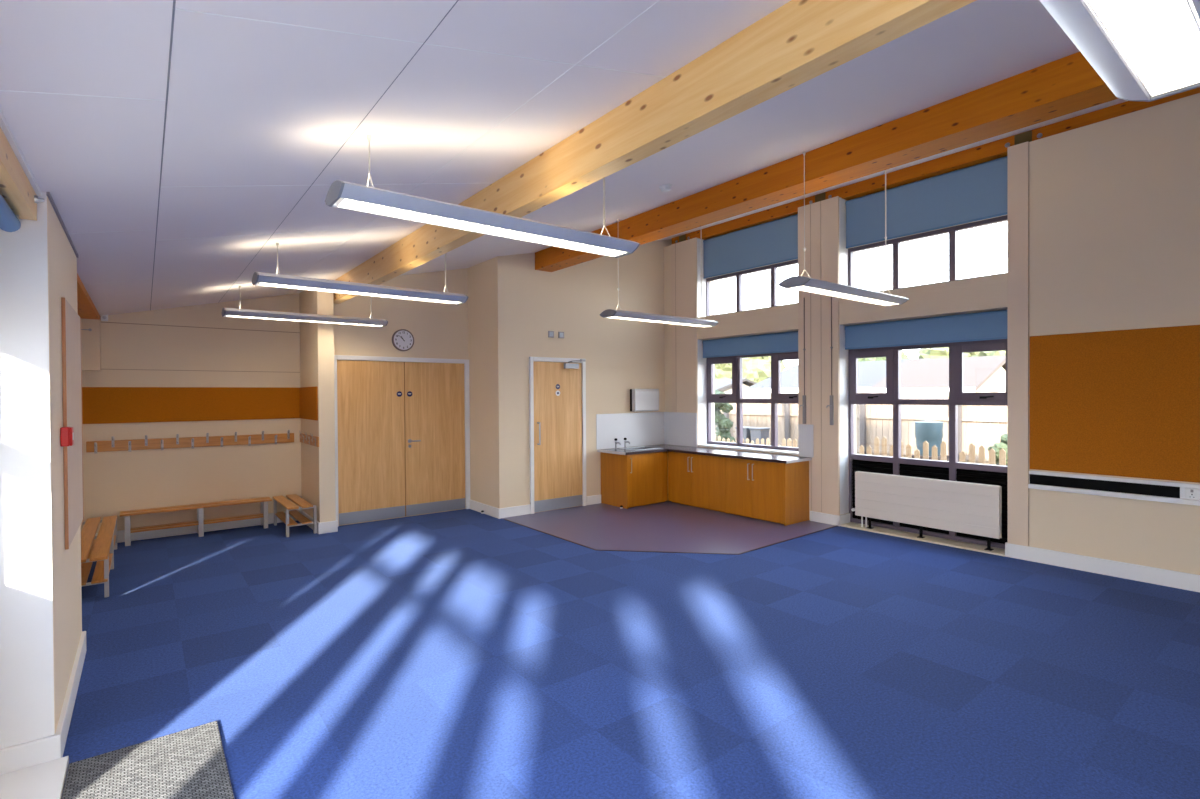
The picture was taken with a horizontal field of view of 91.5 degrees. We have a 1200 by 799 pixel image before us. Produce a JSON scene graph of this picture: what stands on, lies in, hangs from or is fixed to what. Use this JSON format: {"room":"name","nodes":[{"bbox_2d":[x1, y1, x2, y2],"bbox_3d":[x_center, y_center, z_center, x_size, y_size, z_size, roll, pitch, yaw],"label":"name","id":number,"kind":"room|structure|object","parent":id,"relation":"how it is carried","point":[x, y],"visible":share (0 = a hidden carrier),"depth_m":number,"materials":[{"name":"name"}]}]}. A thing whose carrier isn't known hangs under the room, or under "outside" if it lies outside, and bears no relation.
{"room":"community hall","nodes":[
{"label":"community hall","id":0,"kind":"room"},
{"bbox_2d":[47,196,81,732],"bbox_3d":[-2.946,0.336,3.017,0.300,2.512,1.420,-1,1,-38],"label":"wall pier","id":1,"kind":"object","parent":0,"point":[62,260],"visible":0.09,"depth_m":2.81,"materials":[{"name":"beige paint"}]},
{"bbox_2d":[0,192,54,748],"bbox_3d":[-2.509,0.284,2.454,0.298,2.360,0.006,-1,1,-38],"label":"wall","id":2,"kind":"structure","parent":1,"relation":"attached to","point":[26,594],"depth_m":2.50,"materials":[{"name":"paint"}]},
{"bbox_2d":[0,631,86,774],"bbox_3d":[-2.923,1.527,3.024,0.320,0.130,1.445,-1,1,-38],"label":"baseboard","id":3,"kind":"structure","parent":1,"relation":"attached to","point":[45,749],"depth_m":2.54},
{"bbox_2d":[46,192,77,257],"bbox_3d":[-2.830,-0.894,3.096,0.010,0.018,1.430,-1,1,-38],"label":"trim","id":4,"kind":"structure","parent":1,"relation":"attached to","point":[48,194],"depth_m":2.91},
{"bbox_2d":[60,427,73,446],"bbox_3d":[-2.607,0.181,2.863,0.044,0.092,0.088,-1,1,-38],"label":"fire alarm","id":5,"kind":"object","parent":1,"relation":"attached to","point":[66,433],"visible":1,"depth_m":2.83,"materials":[{"name":"red plastic"}]},
{"bbox_2d":[61,297,83,549],"bbox_3d":[-2.965,0.119,3.296,0.014,1.260,0.944,-1,1,-38],"label":"pinboard","id":6,"kind":"object","parent":1,"relation":"attached to","point":[71,321],"visible":1,"depth_m":3.18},
{"bbox_2d":[81,293,300,532],"bbox_3d":[-4.796,0.094,6.945,2.220,2.949,0.150,-1,1,-38],"label":"wall","id":7,"kind":"structure","parent":0,"point":[114,482],"depth_m":6.87,"materials":[{"name":"beige paint"}]},
{"bbox_2d":[81,319,100,370],"bbox_3d":[-5.465,-0.583,6.198,0.260,0.555,0.200,-1,1,-38],"label":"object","id":8,"kind":"structure","parent":7,"relation":"attached to","point":[90,340],"depth_m":6.16,"materials":[{"name":"beige paint"}]},
{"bbox_2d":[101,315,107,320],"bbox_3d":[-5.381,-0.893,6.353,0.060,0.080,0.058,-1,1,-38],"label":"sensor","id":9,"kind":"object","parent":7,"relation":"attached to","point":[103,317],"visible":0.77,"depth_m":6.33,"materials":[{"name":"white plastic"}]},
{"bbox_2d":[86,430,293,453],"bbox_3d":[-4.702,0.483,6.872,2.010,0.180,0.083,-1,1,-38],"label":"rail","id":10,"kind":"object","parent":7,"relation":"attached to","point":[185,442],"visible":1,"depth_m":6.80,"materials":[{"name":"brown wood"}]},
{"bbox_2d":[82,387,299,423],"bbox_3d":[-4.737,0.055,6.883,2.197,0.397,0.015,-1,1,-38],"label":"pinboard","id":11,"kind":"object","parent":7,"relation":"attached to","point":[100,405],"visible":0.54,"depth_m":6.80,"materials":[{"name":"brown fabric"}]},
{"bbox_2d":[95,510,298,542],"bbox_3d":[-4.735,1.504,6.890,2.180,0.130,0.020,-1,1,-38],"label":"baseboard","id":12,"kind":"structure","parent":7,"relation":"attached to","point":[135,536],"depth_m":6.84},
{"bbox_2d":[102,322,299,372],"bbox_3d":[-4.650,-0.597,6.958,1.960,0.518,0.005,-1,1,-38],"label":"trim","id":13,"kind":"structure","parent":7,"relation":"attached to","point":[102,322],"depth_m":6.85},
{"bbox_2d":[299,290,335,522],"bbox_3d":[-3.547,0.063,7.291,0.175,2.989,1.140,-1,1,-38],"label":"wall partition","id":14,"kind":"structure","parent":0,"point":[318,488],"depth_m":6.88,"materials":[{"name":"beige paint"}]},
{"bbox_2d":[299,386,317,420],"bbox_3d":[-3.579,0.045,7.177,0.015,0.397,0.940,-1,1,-38],"label":"pinboard","id":15,"kind":"object","parent":14,"relation":"attached to","point":[308,396],"visible":1,"depth_m":7.10,"materials":[{"name":"brown fabric"}]},
{"bbox_2d":[299,431,318,446],"bbox_3d":[-3.569,0.473,7.149,0.042,0.152,0.980,-1,1,-38],"label":"rail","id":16,"kind":"object","parent":14,"relation":"attached to","point":[312,440],"visible":1,"depth_m":7.08,"materials":[{"name":"brown wood"}]},
{"bbox_2d":[302,510,337,533],"bbox_3d":[-3.480,1.493,7.225,0.210,0.130,0.995,-1,1,-38],"label":"baseboard","id":17,"kind":"structure","parent":14,"relation":"attached to","point":[330,526],"depth_m":6.85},
{"bbox_2d":[334,268,467,525],"bbox_3d":[-2.626,-0.157,7.749,1.845,3.409,0.150,-1,1,-38],"label":"wall","id":18,"kind":"structure","parent":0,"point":[438,330],"depth_m":7.76,"materials":[{"name":"beige paint"}]},
{"bbox_2d":[334,355,469,525],"bbox_3d":[-2.543,0.498,7.670,1.815,2.100,0.080,-1,1,-38],"label":"door","id":19,"kind":"structure","parent":18,"relation":"attached to","point":[402,427],"depth_m":7.65,"materials":[{"name":"brown wood"}]},
{"bbox_2d":[392,329,413,350],"bbox_3d":[-2.578,-0.777,7.664,0.288,0.288,0.040,-1,1,-38],"label":"wall clock","id":20,"kind":"object","parent":18,"relation":"attached to","point":[402,339],"visible":1,"depth_m":7.65,"materials":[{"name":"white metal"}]},
{"bbox_2d":[468,255,509,508],"bbox_3d":[-1.569,-0.183,8.015,0.150,3.443,1.030,-1,1,-38],"label":"wall","id":21,"kind":"structure","parent":0,"point":[488,348],"depth_m":7.76,"materials":[{"name":"beige paint"}]},
{"bbox_2d":[469,499,498,518],"bbox_3d":[-1.567,1.475,7.900,0.022,0.130,0.875,-1,1,-38],"label":"baseboard","id":22,"kind":"structure","parent":21,"relation":"attached to","point":[489,510],"depth_m":7.86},
{"bbox_2d":[0,0,1127,315],"bbox_3d":[0.508,-1.830,4.480,7.850,1.986,10.550,-1,1,-38],"label":"ceiling","id":23,"kind":"structure","parent":0,"point":[252,105],"depth_m":2.50,"materials":[{"name":"paint"}]},
{"bbox_2d":[0,127,44,220],"bbox_3d":[-0.813,-0.820,0.359,0.178,0.124,5.372,-1,1,-38],"label":"beam","id":24,"kind":"structure","parent":23,"relation":"attached to","point":[16,189],"depth_m":2.17,"materials":[{"name":"brown wood"}]},
{"bbox_2d":[0,194,20,232],"bbox_3d":[-1.207,-0.629,0.832,0.078,0.258,4.008,-1,1,-38],"label":"roller blind","id":25,"kind":"object","parent":24,"relation":"attached to","point":[9,222],"visible":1,"depth_m":2.29,"materials":[{"name":"blue fabric"}]},
{"bbox_2d":[0,110,40,195],"bbox_3d":[-0.760,-0.876,0.399,0.014,0.019,5.370,-1,1,-38],"label":"trim","id":26,"kind":"structure","parent":24,"relation":"attached to","point":[4,126],"depth_m":2.09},
{"bbox_2d":[0,90,164,100],"bbox_3d":[-1.699,-0.909,1.728,0.666,0.156,0.004,-1,1,-38],"label":"trim","id":27,"kind":"structure","parent":23,"relation":"attached to","point":[0,90],"depth_m":1.80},
{"bbox_2d":[77,273,99,319],"bbox_3d":[-4.428,-0.870,4.945,0.160,0.057,3.450,-1,1,-38],"label":"beam","id":28,"kind":"structure","parent":23,"relation":"attached to","point":[86,308],"depth_m":5.24,"materials":[{"name":"brown wood"}]},
{"bbox_2d":[71,229,155,233],"bbox_3d":[-2.861,-0.915,3.218,0.666,0.156,0.004,-1,1,-38],"label":"trim","id":29,"kind":"structure","parent":23,"relation":"attached to","point":[155,229],"depth_m":3.30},
{"bbox_2d":[150,0,175,310],"bbox_3d":[-1.935,-0.992,2.577,0.005,0.005,10.250,-1,1,-38],"label":"trim","id":30,"kind":"structure","parent":23,"relation":"attached to","point":[174,1],"depth_m":2.00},
{"bbox_2d":[157,225,420,240],"bbox_3d":[-2.098,-1.203,4.193,1.725,0.396,0.004,-1,1,-38],"label":"trim","id":31,"kind":"structure","parent":23,"relation":"attached to","point":[416,225],"depth_m":4.11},
{"bbox_2d":[176,8,422,43],"bbox_3d":[-0.820,-1.065,1.677,0.643,0.150,0.004,-1,1,-38],"label":"trim","id":32,"kind":"structure","parent":23,"relation":"attached to","point":[176,8],"depth_m":1.64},
{"bbox_2d":[221,286,387,326],"bbox_3d":[-3.212,-1.173,6.470,1.624,0.623,0.290,-1,1,-38],"label":"pendant light","id":33,"kind":"object","parent":23,"relation":"hanging from","point":[226,312],"visible":0.88,"depth_m":6.35,"materials":[{"name":"silver metal"}]},
{"bbox_2d":[182,183,468,186],"bbox_3d":[-1.372,-1.199,3.263,1.725,0.396,0.004,-1,1,-38],"label":"trim","id":34,"kind":"structure","parent":23,"relation":"attached to","point":[433,183],"depth_m":3.08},
{"bbox_2d":[218,0,458,302],"bbox_3d":[-1.423,-1.147,2.975,0.002,0.005,10.250,-1,1,-38],"label":"trim","id":35,"kind":"structure","parent":23,"relation":"attached to","point":[457,0],"depth_m":2.29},
{"bbox_2d":[252,242,467,304],"bbox_3d":[-1.889,-1.166,4.775,1.624,0.623,0.290,-1,1,-38],"label":"pendant light","id":36,"kind":"object","parent":23,"relation":"hanging from","point":[259,278],"visible":0.94,"depth_m":4.63,"materials":[{"name":"silver metal"}]},
{"bbox_2d":[300,0,659,276],"bbox_3d":[-0.647,-1.288,2.953,0.003,0.005,9.260,-1,1,-38],"label":"trim","id":37,"kind":"structure","parent":23,"relation":"attached to","point":[658,0],"depth_m":2.50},
{"bbox_2d":[325,135,639,257],"bbox_3d":[-0.496,-1.159,2.982,1.624,0.623,0.290,-1,1,-38],"label":"pendant light","id":38,"kind":"object","parent":23,"relation":"hanging from","point":[341,194],"visible":0.96,"depth_m":2.81,"materials":[{"name":"silver metal"}]},
{"bbox_2d":[424,43,663,76],"bbox_3d":[-0.139,-1.271,2.207,1.078,0.249,0.004,-1,1,-38],"label":"trim","id":39,"kind":"structure","parent":23,"relation":"attached to","point":[424,43],"depth_m":2.13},
{"bbox_2d":[333,0,975,303],"bbox_3d":[-0.314,-1.293,3.396,0.110,0.269,9.550,-1,1,-38],"label":"ceiling beam","id":40,"kind":"structure","parent":23,"relation":"attached to","point":[799,41],"depth_m":2.42,"materials":[{"name":"brown wood"}]},
{"bbox_2d":[600,219,718,327],"bbox_3d":[0.717,-1.572,6.744,1.624,1.367,0.290,-1,1,-38],"label":"pendant light","id":41,"kind":"object","parent":23,"relation":"hanging from","point":[609,313],"visible":0.95,"depth_m":6.60,"materials":[{"name":"silver metal"}]},
{"bbox_2d":[659,184,671,192],"bbox_3d":[0.551,-1.785,4.938,0.110,0.068,0.112,-1,1,-44],"label":"smoke detector","id":42,"kind":"object","parent":23,"relation":"attached to","point":[664,188],"visible":1,"depth_m":4.91,"materials":[{"name":"white plastic"}]},
{"bbox_2d":[535,52,1118,271],"bbox_3d":[1.892,-1.883,4.558,0.270,0.292,8.670,-1,1,-38],"label":"ceiling beam","id":43,"kind":"structure","parent":23,"relation":"attached to","point":[1069,84],"depth_m":4.20,"materials":[{"name":"brown wood"}]},
{"bbox_2d":[778,151,908,305],"bbox_3d":[2.138,-1.574,5.036,1.624,1.383,0.290,-1,1,-38],"label":"pendant light","id":44,"kind":"object","parent":23,"relation":"hanging from","point":[800,283],"visible":0.94,"depth_m":4.84,"materials":[{"name":"silver metal"}]},
{"bbox_2d":[1039,0,1199,101],"bbox_3d":[0.972,-1.152,1.109,1.624,0.623,0.290,-1,1,-38],"label":"pendant light","id":45,"kind":"object","parent":23,"relation":"hanging from","point":[1142,50],"visible":1,"depth_m":1.40,"materials":[{"name":"silver metal"}]},
{"bbox_2d":[508,239,671,511],"bbox_3d":[0.031,-0.566,8.705,3.230,4.178,0.150,-1,1,-38],"label":"wall","id":46,"kind":"structure","parent":0,"point":[621,356],"depth_m":8.47,"materials":[{"name":"beige paint"}]},
{"bbox_2d":[499,494,600,518],"bbox_3d":[-0.648,1.468,8.073,1.680,0.130,0.022,-1,1,-38],"label":"baseboard","id":47,"kind":"structure","parent":46,"relation":"attached to","point":[594,499],"depth_m":7.75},
{"bbox_2d":[548,331,553,337],"bbox_3d":[-0.672,-0.897,8.048,0.090,0.090,0.017,-1,1,-38],"label":"wall plate","id":48,"kind":"object","parent":46,"relation":"attached to","point":[550,333],"visible":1,"depth_m":8.04,"materials":[{"name":"grey plastic"}]},
{"bbox_2d":[529,357,586,513],"bbox_3d":[-0.529,0.477,8.062,0.925,2.110,0.181,-1,1,-38],"label":"door","id":49,"kind":"structure","parent":46,"relation":"in","point":[557,389],"depth_m":8.11,"materials":[{"name":"brown wood"}]},
{"bbox_2d":[558,332,563,337],"bbox_3d":[-0.538,-0.899,8.153,0.090,0.090,0.017,-1,1,-38],"label":"wall plate","id":50,"kind":"object","parent":46,"relation":"attached to","point":[560,334],"visible":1,"depth_m":8.14,"materials":[{"name":"grey plastic"}]},
{"bbox_2d":[630,389,658,411],"bbox_3d":[0.693,0.008,9.045,0.500,0.345,0.130,-1,1,-38],"label":"dispenser","id":51,"kind":"object","parent":46,"relation":"attached to","point":[640,399],"visible":1,"depth_m":8.96,"materials":[{"name":"white plastic"}]},
{"bbox_2d":[61,509,1199,798],"bbox_3d":[0.529,1.607,4.510,7.850,0.100,10.550,-1,1,-38],"label":"floor","id":52,"kind":"structure","parent":0,"point":[463,653],"depth_m":3.40,"materials":[{"name":"blue carpet"}]},
{"bbox_2d":[0,756,68,798],"bbox_3d":[-0.834,1.587,0.367,0.345,0.030,5.315,-1,1,-38],"label":"trim","id":53,"kind":"structure","parent":52,"relation":"on","point":[46,780],"depth_m":2.39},
{"bbox_2d":[81,515,116,596],"bbox_3d":[-4.651,1.410,5.306,0.365,0.345,2.040,-1,1,-38],"label":"bench","id":54,"kind":"object","parent":52,"relation":"on","point":[100,548],"visible":0.5,"depth_m":5.06,"materials":[{"name":"brown wood"}]},
{"bbox_2d":[62,721,233,798],"bbox_3d":[-1.411,1.586,1.832,0.539,0.011,2.215,-1,1,-38],"label":"door mat","id":55,"kind":"object","parent":52,"relation":"on","point":[190,763],"visible":1,"depth_m":2.48,"materials":[{"name":"carpet"}]},
{"bbox_2d":[120,497,271,545],"bbox_3d":[-4.637,1.396,6.788,1.440,0.345,0.240,-1,1,-38],"label":"bench","id":56,"kind":"object","parent":52,"relation":"on","point":[263,515],"visible":1,"depth_m":6.70,"materials":[{"name":"brown wood"}]},
{"bbox_2d":[272,494,316,536],"bbox_3d":[-3.683,1.388,7.051,0.315,0.345,0.980,-1,1,-38],"label":"bench","id":57,"kind":"object","parent":52,"relation":"on","point":[291,508],"visible":1,"depth_m":6.86,"materials":[{"name":"brown wood"}]},
{"bbox_2d":[504,519,836,554],"bbox_3d":[0.758,1.533,6.582,4.145,0.006,1.423,0,1,6],"label":"trim","id":58,"kind":"structure","parent":52,"relation":"on","point":[504,519],"depth_m":6.07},
{"bbox_2d":[501,501,835,553],"bbox_3d":[0.809,1.528,7.296,2.980,0.004,3.040,-1,1,-38],"label":"floor","id":59,"kind":"structure","parent":0,"point":[667,526],"depth_m":6.96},
{"bbox_2d":[600,451,667,508],"bbox_3d":[0.513,1.139,8.587,0.790,0.756,0.629,-1,1,-38],"label":"base cabinet","id":60,"kind":"object","parent":59,"relation":"on","point":[634,480],"visible":0.93,"depth_m":8.35,"materials":[{"name":"brown wood"}]},
{"bbox_2d":[668,451,727,512],"bbox_3d":[1.525,1.134,8.331,0.559,0.755,1.083,-1,1,-38],"label":"base cabinet","id":61,"kind":"object","parent":59,"relation":"on","point":[696,480],"visible":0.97,"depth_m":8.14,"materials":[{"name":"brown wood"}]},
{"bbox_2d":[726,457,808,525],"bbox_3d":[2.142,1.138,7.544,0.562,0.756,0.913,-1,1,-38],"label":"base cabinet","id":62,"kind":"object","parent":59,"relation":"on","point":[774,492],"visible":0.94,"depth_m":7.28,"materials":[{"name":"brown wood"}]},
{"bbox_2d":[597,444,811,463],"bbox_3d":[1.309,0.744,7.934,1.366,0.034,2.635,-1,1,-38],"label":"countertop","id":63,"kind":"structure","parent":62,"relation":"on","point":[767,457],"depth_m":8.07,"materials":[{"name":"laminate"}]},
{"bbox_2d":[618,446,657,449],"bbox_3d":[0.589,0.788,8.688,0.520,0.134,0.410,-1,1,-38],"label":"sink","id":64,"kind":"object","parent":63,"relation":"in","point":[639,447],"visible":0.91,"depth_m":8.79,"materials":[{"name":"metal"}]},
{"bbox_2d":[664,93,1199,574],"bbox_3d":[3.852,-0.571,6.092,0.380,4.185,8.670,-1,1,-38],"label":"wall","id":65,"kind":"structure","parent":0,"point":[1114,203],"depth_m":5.10,"materials":[{"name":"beige paint"}]},
{"bbox_2d":[671,238,697,446],"bbox_3d":[1.298,-0.866,9.042,0.012,3.155,0.535,-1,1,-38],"label":"wall pier","id":66,"kind":"structure","parent":65,"relation":"attached to","point":[683,338],"depth_m":9.02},
{"bbox_2d":[697,239,706,443],"bbox_3d":[1.550,-0.879,8.893,0.197,3.100,0.004,-1,1,-38],"label":"trim","id":67,"kind":"structure","parent":65,"relation":"attached to","point":[702,362],"depth_m":8.89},
{"bbox_2d":[596,412,813,457],"bbox_3d":[1.311,0.469,7.922,1.387,0.515,2.660,-1,1,-38],"label":"backsplash","id":68,"kind":"structure","parent":65,"relation":"attached to","point":[650,428],"depth_m":8.95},
{"bbox_2d":[698,444,798,454],"bbox_3d":[2.103,0.695,8.233,0.250,0.027,1.730,-1,1,-38],"label":"windowsill","id":69,"kind":"structure","parent":65,"relation":"attached to","point":[700,445],"depth_m":8.14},
{"bbox_2d":[702,331,797,357],"bbox_3d":[2.101,-0.763,8.216,0.064,0.273,1.723,-1,1,-38],"label":"roller blind","id":70,"kind":"object","parent":65,"relation":"attached to","point":[781,342],"visible":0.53,"depth_m":8.14,"materials":[{"name":"blue fabric"}]},
{"bbox_2d":[703,214,797,277],"bbox_3d":[2.112,-2.128,8.219,0.064,0.593,1.723,-1,1,-38],"label":"roller blind","id":71,"kind":"object","parent":65,"relation":"attached to","point":[776,241],"visible":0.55,"depth_m":8.15,"materials":[{"name":"blue fabric"}]},
{"bbox_2d":[706,259,797,315],"bbox_3d":[2.199,-1.540,8.267,0.070,0.615,1.840,-1,1,-38],"label":"window","id":72,"kind":"structure","parent":65,"relation":"in","point":[738,275],"depth_m":8.44,"materials":[{"name":"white glass"}]},
{"bbox_2d":[707,351,798,450],"bbox_3d":[2.192,0.018,8.256,0.128,1.330,1.820,-1,1,-38],"label":"window","id":73,"kind":"structure","parent":65,"relation":"in","point":[736,397],"depth_m":8.47,"materials":[{"name":"brown metal"}]},
{"bbox_2d":[799,298,805,423],"bbox_3d":[2.548,-0.486,7.366,0.062,1.590,0.068,-1,1,-38],"label":"pole","id":74,"kind":"object","parent":65,"relation":"in","point":[804,349],"depth_m":7.36,"materials":[{"name":"grey plastic"}]},
{"bbox_2d":[798,196,839,519],"bbox_3d":[2.701,-0.459,7.240,0.025,3.955,0.545,-1,1,-38],"label":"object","id":75,"kind":"structure","parent":65,"relation":"attached to","point":[825,232],"depth_m":7.19,"materials":[{"name":"paint"}]},
{"bbox_2d":[810,511,849,525],"bbox_3d":[2.843,1.456,7.235,0.247,0.125,0.398,-1,1,-38],"label":"baseboard","id":76,"kind":"object","parent":65,"relation":"attached to","point":[820,517],"visible":0.88,"depth_m":7.13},
{"bbox_2d":[826,297,833,424],"bbox_3d":[2.775,-0.485,7.074,0.062,1.590,0.068,-1,1,-38],"label":"pole","id":77,"kind":"object","parent":65,"relation":"in","point":[831,347],"depth_m":7.07,"materials":[{"name":"grey plastic"}]},
{"bbox_2d":[839,198,848,514],"bbox_3d":[2.959,-0.517,7.094,0.197,3.810,0.004,-1,1,-38],"label":"trim","id":78,"kind":"structure","parent":65,"relation":"attached to","point":[843,251],"depth_m":7.09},
{"bbox_2d":[675,201,1028,545],"bbox_3d":[2.616,-0.522,7.345,0.028,3.820,4.638,-1,1,-38],"label":"trim","id":79,"kind":"structure","parent":65,"relation":"attached to","point":[820,201],"depth_m":7.21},
{"bbox_2d":[706,156,1005,278],"bbox_3d":[2.929,-2.144,7.407,0.165,0.600,4.090,-1,1,-38],"label":"trim","id":80,"kind":"structure","parent":65,"relation":"attached to","point":[1005,156],"depth_m":6.66,"materials":[{"name":"beige paint"}]},
{"bbox_2d":[840,522,1004,556],"bbox_3d":[3.518,1.512,6.434,0.290,0.018,1.697,-1,1,-38],"label":"trim","id":81,"kind":"structure","parent":65,"relation":"attached to","point":[930,539],"depth_m":6.29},
{"bbox_2d":[851,471,1001,550],"bbox_3d":[3.490,1.179,6.386,0.075,0.649,1.528,-1,1,-38],"label":"radiator","id":82,"kind":"object","parent":81,"relation":"on","point":[956,506],"visible":1,"depth_m":6.25,"materials":[{"name":"white metal"}]},
{"bbox_2d":[856,471,999,486],"bbox_3d":[3.499,0.860,6.366,0.065,0.010,1.464,-1,1,-38],"label":"grille","id":83,"kind":"object","parent":82,"relation":"attached to","point":[858,473],"depth_m":6.33,"materials":[{"name":"white metal"}]},
{"bbox_2d":[844,310,1006,349],"bbox_3d":[3.503,-0.746,6.419,0.064,0.293,1.723,-1,1,-38],"label":"roller blind","id":84,"kind":"object","parent":65,"relation":"attached to","point":[990,325],"visible":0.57,"depth_m":6.30,"materials":[{"name":"blue fabric"}]},
{"bbox_2d":[848,215,1006,291],"bbox_3d":[3.600,-1.533,6.472,0.070,0.615,1.785,-1,1,-38],"label":"window","id":85,"kind":"structure","parent":65,"relation":"in","point":[953,231],"depth_m":6.45,"materials":[{"name":"white metal"}]},
{"bbox_2d":[845,156,1006,247],"bbox_3d":[3.514,-2.116,6.422,0.064,0.583,1.723,-1,1,-38],"label":"roller blind","id":86,"kind":"object","parent":85,"relation":"attached to","point":[977,192],"visible":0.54,"depth_m":6.30,"materials":[{"name":"blue fabric"}]},
{"bbox_2d":[848,339,1007,548],"bbox_3d":[3.590,0.445,6.472,0.128,2.110,1.785,-1,1,-38],"label":"window","id":87,"kind":"structure","parent":65,"relation":"in","point":[951,470],"depth_m":6.44,"materials":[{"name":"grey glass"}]},
{"bbox_2d":[672,87,1199,243],"bbox_3d":[3.820,-2.506,5.990,0.155,0.166,8.560,-1,1,-38],"label":"ceiling beam","id":88,"kind":"structure","parent":65,"relation":"attached to","point":[997,149],"depth_m":6.23,"materials":[{"name":"brown wood"}]},
{"bbox_2d":[1008,142,1028,545],"bbox_3d":[3.994,-0.452,5.590,0.015,3.955,0.167,-1,1,-38],"label":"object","id":89,"kind":"structure","parent":65,"relation":"attached to","point":[1018,155],"depth_m":5.58,"materials":[{"name":"paint"}]},
{"bbox_2d":[1005,542,1199,591],"bbox_3d":[5.162,1.464,4.132,0.037,0.135,3.955,-1,1,-38],"label":"baseboard","id":90,"kind":"structure","parent":65,"relation":"attached to","point":[1164,577],"depth_m":5.08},
{"bbox_2d":[1028,471,1199,505],"bbox_3d":[4.969,0.758,4.337,0.045,0.165,3.000,-1,1,-38],"label":"dado trunking","id":91,"kind":"object","parent":65,"relation":"attached to","point":[1159,491],"visible":1,"depth_m":5.01,"materials":[{"name":"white plastic"}]},
{"bbox_2d":[1185,488,1199,499],"bbox_3d":[4.738,0.751,4.632,0.010,0.086,0.150,-1,1,-38],"label":"outlet","id":92,"kind":"object","parent":91,"relation":"attached to","point":[1190,493],"depth_m":4.65,"materials":[{"name":"grey plastic"}]},
{"bbox_2d":[1030,325,1199,482],"bbox_3d":[4.945,0.035,4.373,0.020,1.250,2.900,-1,1,-38],"label":"noticeboard","id":93,"kind":"object","parent":65,"relation":"attached to","point":[1124,403],"visible":1,"depth_m":5.01,"materials":[{"name":"brown fabric"}]},
{"label":"outside","id":94,"kind":"structure","parent":0,"visible":0},
{"bbox_3d":[13.173,1.384,22.969,35.000,0.100,80.000,-1,1,-38],"label":"ground","id":95,"kind":"structure","parent":94,"visible":0},
{"bbox_2d":[714,390,734,441],"bbox_3d":[2.907,0.679,14.699,0.945,1.835,1.084,-1,1,-38],"label":"bush","id":96,"kind":"object","parent":95,"relation":"on","point":[723,423],"visible":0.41,"depth_m":14.42,"materials":[{"name":"green plant"}]},
{"bbox_2d":[714,378,755,393],"bbox_3d":[3.724,0.298,25.738,4.370,2.300,6.600,-1,1,-38],"label":"shed","id":97,"kind":"object","parent":95,"relation":"on","point":[724,385],"visible":0.06,"depth_m":23.12,"materials":[{"name":"grey tile"}]},
{"bbox_2d":[735,426,752,443],"bbox_3d":[3.377,1.058,13.573,0.340,0.840,0.340,-1,1,-38],"label":"bin","id":98,"kind":"object","parent":95,"relation":"on","point":[746,431],"visible":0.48,"depth_m":13.41,"materials":[{"name":"grey plastic"}]},
{"bbox_2d":[714,356,785,382],"bbox_3d":[8.271,-1.053,33.742,5.919,4.813,4.328,-1,1,-38],"label":"tree","id":99,"kind":"object","parent":95,"relation":"on","point":[756,369],"visible":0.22,"depth_m":32.06,"materials":[{"name":"green plant"}]},
{"bbox_2d":[715,434,791,446],"bbox_3d":[2.859,1.115,12.319,0.040,0.755,2.700,-1,1,-38],"label":"fence","id":100,"kind":"object","parent":95,"relation":"on","point":[719,437],"visible":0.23,"depth_m":11.85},
{"bbox_2d":[749,427,770,444],"bbox_3d":[3.623,1.060,13.258,0.340,0.840,0.340,-1,1,-38],"label":"bin","id":101,"kind":"object","parent":95,"relation":"on","point":[756,432],"visible":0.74,"depth_m":13.15,"materials":[{"name":"grey plastic"}]},
{"bbox_2d":[743,358,931,393],"bbox_3d":[9.578,0.021,21.807,6.770,2.850,5.200,-1,1,-38],"label":"shed","id":102,"kind":"object","parent":95,"relation":"on","point":[870,373],"visible":0.24,"depth_m":20.65,"materials":[{"name":"grey tile"}]},
{"bbox_2d":[715,391,1006,464],"bbox_3d":[1.660,0.649,18.107,0.140,1.660,25.505,-1,1,-38],"label":"fence","id":103,"kind":"object","parent":95,"relation":"on","point":[979,425],"visible":0.07,"depth_m":12.20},
{"bbox_2d":[858,350,909,361],"bbox_3d":[13.570,-0.891,29.891,4.321,4.494,3.703,0,1,4],"label":"tree","id":104,"kind":"object","parent":95,"relation":"on","point":[904,356],"visible":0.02,"depth_m":28.62,"materials":[{"name":"green plant"}]},
{"bbox_2d":[787,436,1005,465],"bbox_3d":[4.663,1.050,9.192,0.040,0.919,3.950,-1,1,-38],"label":"picket fence","id":105,"kind":"object","parent":95,"relation":"on","point":[1002,453],"visible":0.24,"depth_m":8.74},
{"bbox_2d":[912,421,948,460],"bbox_3d":[5.849,0.936,10.402,0.480,1.110,0.480,-1,1,-38],"label":"bin","id":106,"kind":"object","parent":95,"relation":"on","point":[931,432],"visible":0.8,"depth_m":10.23,"materials":[{"name":"teal plastic"}]},
{"bbox_2d":[868,355,1005,392],"bbox_3d":[10.301,0.135,16.981,4.770,2.700,2.700,-1,1,-38],"label":"shed","id":107,"kind":"object","parent":95,"relation":"on","point":[981,373],"visible":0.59,"depth_m":16.04,"materials":[{"name":"beige fabric"}]},
{"bbox_2d":[918,347,979,358],"bbox_3d":[16.915,-0.691,28.397,4.206,4.079,3.454,-1,1,-38],"label":"tree","id":108,"kind":"object","parent":95,"relation":"on","point":[934,353],"visible":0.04,"depth_m":27.85,"materials":[{"name":"green plant"}]},
{"bbox_2d":[972,350,1005,356],"bbox_3d":[16.712,-0.489,24.152,3.636,3.753,3.588,-1,1,-38],"label":"tree","id":109,"kind":"object","parent":95,"relation":"on","point":[987,353],"visible":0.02,"depth_m":23.57,"materials":[{"name":"green plant"}]},
{"bbox_2d":[988,434,1006,465],"bbox_3d":[6.912,1.065,9.659,0.975,1.103,0.921,-1,1,-38],"label":"bush","id":110,"kind":"object","parent":95,"relation":"on","point":[997,447],"visible":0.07,"depth_m":9.66,"materials":[{"name":"green plant"}]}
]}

